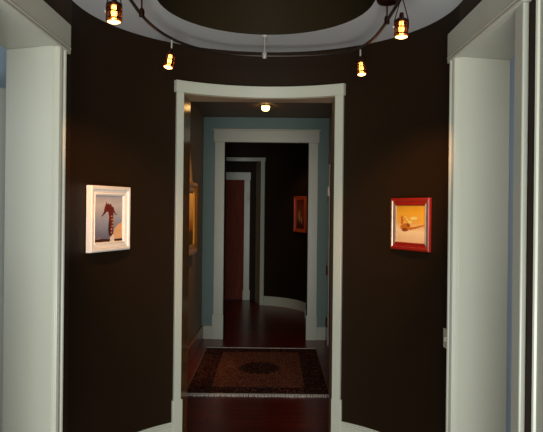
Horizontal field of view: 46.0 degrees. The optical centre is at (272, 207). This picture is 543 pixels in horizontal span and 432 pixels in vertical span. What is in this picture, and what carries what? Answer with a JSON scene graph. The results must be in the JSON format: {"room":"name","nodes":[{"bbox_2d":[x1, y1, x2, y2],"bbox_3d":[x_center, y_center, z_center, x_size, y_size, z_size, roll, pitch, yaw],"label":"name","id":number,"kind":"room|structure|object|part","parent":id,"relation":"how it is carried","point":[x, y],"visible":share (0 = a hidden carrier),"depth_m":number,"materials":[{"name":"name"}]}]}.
{"room":"hallway","nodes":[
{"label":"hallway","id":0,"kind":"room"},
{"bbox_2d":[0,46,6,87],"bbox_3d":[-2.349,0.174,1.915,2.267,2.600,3.030,1,0,0],"label":"wall","id":1,"kind":"structure","parent":0,"point":[2,49],"depth_m":3.35,"materials":[{"name":"blue paint"}]},
{"bbox_2d":[0,88,5,431],"bbox_3d":[-1.630,0.445,3.070,0.740,2.055,0.100,1,0,0],"label":"door","id":2,"kind":"structure","parent":1,"relation":"in","point":[2,90],"depth_m":3.08,"materials":[{"name":"beige paint"}]},
{"bbox_2d":[44,0,71,431],"bbox_3d":[-1.076,0.246,0.925,0.240,2.485,4.250,1,0,0],"label":"wall","id":3,"kind":"structure","parent":0,"point":[63,8],"depth_m":2.96,"materials":[{"name":"brown paint"}]},
{"bbox_2d":[0,0,70,431],"bbox_3d":[-1.059,0.329,2.433,0.274,2.318,0.935,1,0,0],"label":"door","id":4,"kind":"structure","parent":3,"relation":"in","point":[36,39],"depth_m":2.79,"materials":[{"name":"white paint"}]},
{"bbox_3d":[-0.930,-0.762,2.433,0.030,0.132,0.935,1,0,0],"label":"head casing","id":5,"kind":"part","parent":4,"relation":"part of","materials":[{"name":"white paint"}]},
{"bbox_3d":[-0.946,0.394,2.800,0.022,2.192,0.090,1,0,0],"label":"casing","id":6,"kind":"part","parent":4,"relation":"part of","materials":[{"name":"white paint"}]},
{"bbox_2d":[188,102,203,345],"bbox_3d":[-0.853,0.226,5.450,0.100,2.530,3.700,1,0,0],"label":"wall","id":7,"kind":"structure","parent":0,"point":[196,118],"depth_m":6.73,"materials":[{"name":"beige paint"}]},
{"bbox_2d":[189,181,197,255],"bbox_3d":[-0.774,0.097,5.890,0.050,0.680,0.940,1,0,0],"label":"framed landscape","id":8,"kind":"object","parent":7,"relation":"attached to","point":[193,201],"visible":0.5,"depth_m":6.24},
{"bbox_2d":[188,325,202,364],"bbox_3d":[-0.808,1.411,5.800,0.016,0.160,3.000,1,0,0],"label":"baseboard","id":9,"kind":"structure","parent":7,"relation":"attached to","point":[197,339],"depth_m":6.60,"materials":[{"name":"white wood"}]},
{"bbox_2d":[226,161,255,299],"bbox_3d":[-0.753,0.242,10.460,2.100,2.500,0.080,1,0,0],"label":"wall","id":10,"kind":"structure","parent":0,"point":[231,166],"depth_m":10.42,"materials":[{"name":"brown paint"}]},
{"bbox_2d":[225,172,250,299],"bbox_3d":[-0.811,0.454,10.428,0.888,2.075,0.073,1,0,0],"label":"door","id":11,"kind":"structure","parent":10,"relation":"in","point":[237,233],"depth_m":10.41,"materials":[{"name":"red paint"}]},
{"bbox_3d":[-0.802,-0.521,10.407,0.885,0.125,0.026,1,0,0],"label":"head casing","id":12,"kind":"part","parent":11,"relation":"part of","materials":[{"name":"white paint"}]},
{"bbox_3d":[-0.428,0.520,10.410,0.095,1.950,0.020,1,0,0],"label":"casing","id":13,"kind":"part","parent":11,"relation":"part of","materials":[{"name":"white paint"}]},
{"bbox_2d":[187,299,328,431],"bbox_3d":[-0.017,1.550,2.250,8.400,0.100,20.500,1,0,0],"label":"floor","id":14,"kind":"structure","parent":0,"point":[247,323],"depth_m":5.02,"materials":[{"name":"brown wood"}]},
{"bbox_2d":[187,347,328,397],"bbox_3d":[-0.125,1.492,5.965,1.173,0.012,1.794,1,0,0],"label":"rug","id":15,"kind":"object","parent":14,"relation":"on","point":[223,371],"visible":1,"depth_m":5.76,"materials":[{"name":"fabric"}]},
{"bbox_2d":[193,102,331,117],"bbox_3d":[-0.072,-1.071,5.715,1.632,0.080,3.470,1,0,0],"label":"ceiling","id":16,"kind":"structure","parent":0,"point":[207,109],"depth_m":6.73,"materials":[{"name":"paint"}]},
{"bbox_2d":[259,105,271,110],"bbox_3d":[-0.075,-1.002,6.440,0.128,0.058,0.128,1,0,0],"label":"recessed light","id":17,"kind":"object","parent":16,"relation":"in","point":[264,107],"visible":1,"depth_m":6.41,"materials":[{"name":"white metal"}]},
{"bbox_3d":[-0.075,-1.001,6.440,0.084,0.056,0.084,1,0,0],"label":"bulb","id":18,"kind":"part","parent":17,"relation":"part of","materials":[{"name":"white glass"}]},
{"bbox_2d":[67,0,458,431],"bbox_3d":[-0.048,0.257,3.543,2.056,2.485,1.087,1,0,0],"label":"wall","id":19,"kind":"structure","parent":0,"point":[123,133],"depth_m":3.56,"materials":[{"name":"brown paint"}]},
{"bbox_2d":[86,185,130,252],"bbox_3d":[-0.855,0.056,3.348,0.032,0.338,0.347,1,0,21],"label":"framed picture","id":20,"kind":"object","parent":19,"relation":"attached to","point":[107,207],"visible":1,"depth_m":3.33,"materials":[{"name":"white paint"}]},
{"bbox_2d":[138,422,171,431],"bbox_3d":[-0.816,1.376,3.434,0.100,0.230,0.805,1,0,27],"label":"baseboard","id":21,"kind":"structure","parent":19,"relation":"attached to","point":[167,427],"depth_m":3.72,"materials":[{"name":"white paint"}]},
{"bbox_2d":[171,80,345,431],"bbox_3d":[-0.087,0.376,3.924,1.022,2.246,0.351,1,0,0],"label":"door frame","id":22,"kind":"structure","parent":19,"relation":"in","point":[187,92],"depth_m":3.83,"materials":[{"name":"white paint"}]},
{"bbox_3d":[-0.559,0.229,3.786,0.047,1.830,0.020,1,0,-36],"label":"casing","id":23,"kind":"part","parent":22,"relation":"part of","materials":[{"name":"white paint"}]},
{"bbox_3d":[-0.078,-0.713,3.870,1.021,0.068,0.191,1,0,-3],"label":"head casing","id":24,"kind":"part","parent":22,"relation":"part of","materials":[{"name":"white paint"}]},
{"bbox_3d":[0.389,0.239,3.836,0.054,1.830,0.020,1,0,31],"label":"casing","id":25,"kind":"part","parent":22,"relation":"part of","materials":[{"name":"white paint"}]},
{"bbox_2d":[341,421,378,431],"bbox_3d":[0.666,1.392,3.469,0.118,0.230,0.876,1,0,-30],"label":"baseboard","id":26,"kind":"structure","parent":19,"relation":"attached to","point":[345,426],"depth_m":3.77,"materials":[{"name":"white paint"}]},
{"bbox_2d":[390,198,431,251],"bbox_3d":[0.735,0.087,3.437,0.017,0.281,0.326,1,0,-26],"label":"framed painting","id":27,"kind":"object","parent":19,"relation":"attached to","point":[410,217],"visible":1,"depth_m":3.43,"materials":[{"name":"red paint"}]},
{"bbox_2d":[443,328,446,348],"bbox_3d":[0.841,0.637,3.117,0.016,0.095,0.075,1,0,-6],"label":"light switch","id":28,"kind":"object","parent":19,"relation":"attached to","point":[444,329],"visible":0.57,"depth_m":3.12,"materials":[{"name":"beige plastic"}]},
{"bbox_2d":[202,117,328,339],"bbox_3d":[-0.087,0.234,7.375,1.632,2.530,0.150,1,0,0],"label":"wall","id":29,"kind":"structure","parent":0,"point":[210,123],"depth_m":7.30,"materials":[{"name":"blue paint"}]},
{"bbox_2d":[203,326,211,338],"bbox_3d":[-0.736,1.417,7.292,0.128,0.150,0.016,1,0,0],"label":"baseboard","id":30,"kind":"structure","parent":29,"relation":"attached to","point":[207,330],"depth_m":7.29,"materials":[{"name":"white paint"}]},
{"bbox_2d":[212,128,320,339],"bbox_3d":[-0.083,0.301,7.356,1.227,2.397,0.188,1,0,0],"label":"door frame","id":31,"kind":"structure","parent":29,"relation":"in","point":[222,136],"depth_m":7.28,"materials":[{"name":"white paint"}]},
{"bbox_3d":[-0.615,0.236,7.289,0.112,1.975,0.022,1,0,0],"label":"casing","id":32,"kind":"part","parent":31,"relation":"part of","materials":[{"name":"white paint"}]},
{"bbox_3d":[-0.070,-0.822,7.281,1.227,0.152,0.038,1,0,0],"label":"head casing","id":33,"kind":"part","parent":31,"relation":"part of","materials":[{"name":"white paint"}]},
{"bbox_3d":[0.451,0.247,7.289,0.108,1.975,0.022,1,0,0],"label":"casing","id":34,"kind":"part","parent":31,"relation":"part of","materials":[{"name":"white paint"}]},
{"bbox_2d":[317,327,325,339],"bbox_3d":[0.542,1.431,7.292,0.116,0.150,0.016,1,0,0],"label":"baseboard","id":35,"kind":"structure","parent":29,"relation":"attached to","point":[321,331],"depth_m":7.29,"materials":[{"name":"white paint"}]},
{"bbox_2d":[226,144,307,302],"bbox_3d":[-0.423,0.245,8.735,2.060,2.500,2.590,1,0,0],"label":"wall","id":36,"kind":"structure","parent":0,"point":[285,165],"depth_m":9.74,"materials":[{"name":"brown paint"}]},
{"bbox_2d":[226,157,265,304],"bbox_3d":[-0.598,0.356,9.940,0.916,2.275,0.335,1,0,-11],"label":"door frame","id":37,"kind":"structure","parent":36,"relation":"in","point":[260,166],"depth_m":9.91,"materials":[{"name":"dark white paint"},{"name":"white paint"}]},
{"bbox_3d":[-0.568,-0.754,9.845,0.916,0.055,0.141,1,0,-11],"label":"head casing","id":38,"kind":"part","parent":37,"relation":"part of","materials":[{"name":"white paint"}]},
{"bbox_3d":[-0.165,0.388,9.882,0.062,2.220,0.021,1,0,16],"label":"casing","id":39,"kind":"part","parent":37,"relation":"part of","materials":[{"name":"white paint"}]},
{"bbox_2d":[263,296,305,318],"bbox_3d":[0.269,1.433,9.355,0.282,0.140,1.310,1,0,-27],"label":"baseboard","id":40,"kind":"structure","parent":36,"relation":"attached to","point":[268,300],"depth_m":9.66,"materials":[{"name":"white paint"}]},
{"bbox_2d":[294,196,306,232],"bbox_3d":[0.395,0.092,9.359,0.030,0.525,0.377,1,0,-24],"label":"framed print","id":41,"kind":"object","parent":36,"relation":"attached to","point":[300,202],"visible":1,"depth_m":9.35},
{"bbox_2d":[73,0,462,51],"bbox_3d":[-0.033,-1.135,1.500,2.240,0.340,5.400,1,0,0],"label":"ceiling","id":42,"kind":"structure","parent":0,"point":[421,13],"depth_m":3.49,"materials":[{"name":"white paint"}]},
{"bbox_2d":[129,0,401,58],"bbox_3d":[-0.016,-0.901,2.403,1.161,0.128,2.406,1,0,0],"label":"track rail","id":43,"kind":"object","parent":42,"relation":"hanging from","point":[141,12],"visible":1,"depth_m":3.29,"materials":[{"name":"metal"}]},
{"bbox_2d":[104,0,121,23],"bbox_3d":[-0.586,-0.771,2.360,0.059,0.184,0.059,1,0,-38],"label":"lamp","id":44,"kind":"object","parent":43,"relation":"hanging from","point":[113,11],"visible":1,"depth_m":2.34,"materials":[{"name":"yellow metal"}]},
{"bbox_3d":[-0.586,-0.718,2.360,0.053,0.064,0.053,1,0,0],"label":"lamp shade","id":45,"kind":"part","parent":44,"relation":"part of","materials":[{"name":"orange glass"}]},
{"bbox_2d":[163,40,175,68],"bbox_3d":[-0.523,-0.777,3.236,0.053,0.151,0.065,1,0,42],"label":"lamp","id":46,"kind":"object","parent":43,"relation":"hanging from","point":[169,59],"visible":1,"depth_m":3.22,"materials":[{"name":"glass"}]},
{"bbox_3d":[-0.524,-0.743,3.235,0.047,0.077,0.060,1,0,42],"label":"lamp shade","id":47,"kind":"part","parent":46,"relation":"part of","materials":[{"name":"orange glass"}]},
{"bbox_3d":[-0.047,-0.910,3.590,0.032,0.112,0.031,1,0,0],"label":"standoff post","id":48,"kind":"part","parent":43,"relation":"part of","materials":[{"name":"metal"}]},
{"bbox_2d":[356,49,366,75],"bbox_3d":[0.467,-0.770,3.390,0.057,0.144,0.063,1,0,0],"label":"lamp","id":49,"kind":"object","parent":43,"relation":"hanging from","point":[360,64],"visible":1,"depth_m":3.37,"materials":[{"name":"glass"}]},
{"bbox_3d":[0.467,-0.739,3.390,0.051,0.075,0.056,1,0,0],"label":"lamp shade","id":50,"kind":"part","parent":49,"relation":"part of","materials":[{"name":"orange glass"}]},
{"bbox_2d":[392,0,408,38],"bbox_3d":[0.508,-0.760,2.530,0.059,0.182,0.059,1,0,-38],"label":"lamp","id":51,"kind":"object","parent":43,"relation":"hanging from","point":[401,24],"visible":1,"depth_m":2.51,"materials":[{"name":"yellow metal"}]},
{"bbox_3d":[0.508,-0.708,2.530,0.053,0.064,0.053,1,0,0],"label":"lamp shade","id":52,"kind":"part","parent":51,"relation":"part of","materials":[{"name":"orange glass"}]},
{"bbox_2d":[397,12,406,18],"bbox_3d":[0.508,-0.754,2.530,0.048,0.034,0.048,1,0,0],"label":"socket","id":53,"kind":"object","parent":51,"relation":"attached to","point":[401,16],"depth_m":2.52,"materials":[{"name":"brown metal"}]},
{"bbox_2d":[329,115,331,155],"bbox_3d":[0.679,0.242,5.520,0.100,2.530,3.560,1,0,0],"label":"wall","id":54,"kind":"structure","parent":0,"point":[330,118],"depth_m":7.13,"materials":[{"name":"beige paint"}]},
{"bbox_2d":[325,155,330,345],"bbox_3d":[0.605,0.472,6.675,0.043,2.070,0.870,1,0,0],"label":"door","id":55,"kind":"structure","parent":54,"relation":"in","point":[327,319],"depth_m":6.98,"materials":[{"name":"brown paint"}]},
{"bbox_3d":[0.615,0.512,7.035,0.022,1.990,0.110,1,0,0],"label":"casing","id":56,"kind":"part","parent":55,"relation":"part of","materials":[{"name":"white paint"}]},
{"bbox_2d":[459,0,535,431],"bbox_3d":[0.980,0.268,0.927,0.240,2.485,4.255,1,0,0],"label":"wall","id":57,"kind":"structure","parent":0,"point":[466,6],"depth_m":2.15,"materials":[{"name":"brown paint"}]},
{"bbox_2d":[446,0,531,431],"bbox_3d":[0.967,0.337,2.619,0.284,2.347,0.938,1,0,0],"label":"door","id":58,"kind":"structure","parent":57,"relation":"in","point":[481,48],"depth_m":2.98,"materials":[{"name":"white paint"}]},
{"bbox_3d":[0.848,0.403,3.006,0.022,2.212,0.083,1,0,0],"label":"casing","id":59,"kind":"part","parent":58,"relation":"part of","materials":[{"name":"white paint"}]},
{"bbox_3d":[0.857,-0.767,2.619,0.030,0.141,0.938,1,0,0],"label":"head casing","id":60,"kind":"part","parent":58,"relation":"part of","materials":[{"name":"white paint"}]},
{"bbox_3d":[0.848,0.403,2.208,0.022,2.212,0.077,1,0,0],"label":"casing","id":61,"kind":"part","parent":58,"relation":"part of","materials":[{"name":"white paint"}]},
{"bbox_2d":[531,0,542,431],"bbox_3d":[0.844,0.277,1.926,0.032,2.465,0.252,1,0,0],"label":"door","id":62,"kind":"structure","parent":57,"relation":"in","point":[537,321],"depth_m":2.03,"materials":[{"name":"white paint"}]},
{"bbox_3d":[0.849,0.277,1.926,0.022,2.465,0.252,1,0,0],"label":"casing","id":63,"kind":"part","parent":62,"relation":"part of","materials":[{"name":"white paint"}]},
{"bbox_2d":[506,57,514,431],"bbox_3d":[2.299,0.225,1.915,2.357,2.600,3.030,1,0,0],"label":"wall","id":64,"kind":"structure","parent":0,"point":[512,61],"depth_m":3.35,"materials":[{"name":"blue paint"}]}
]}

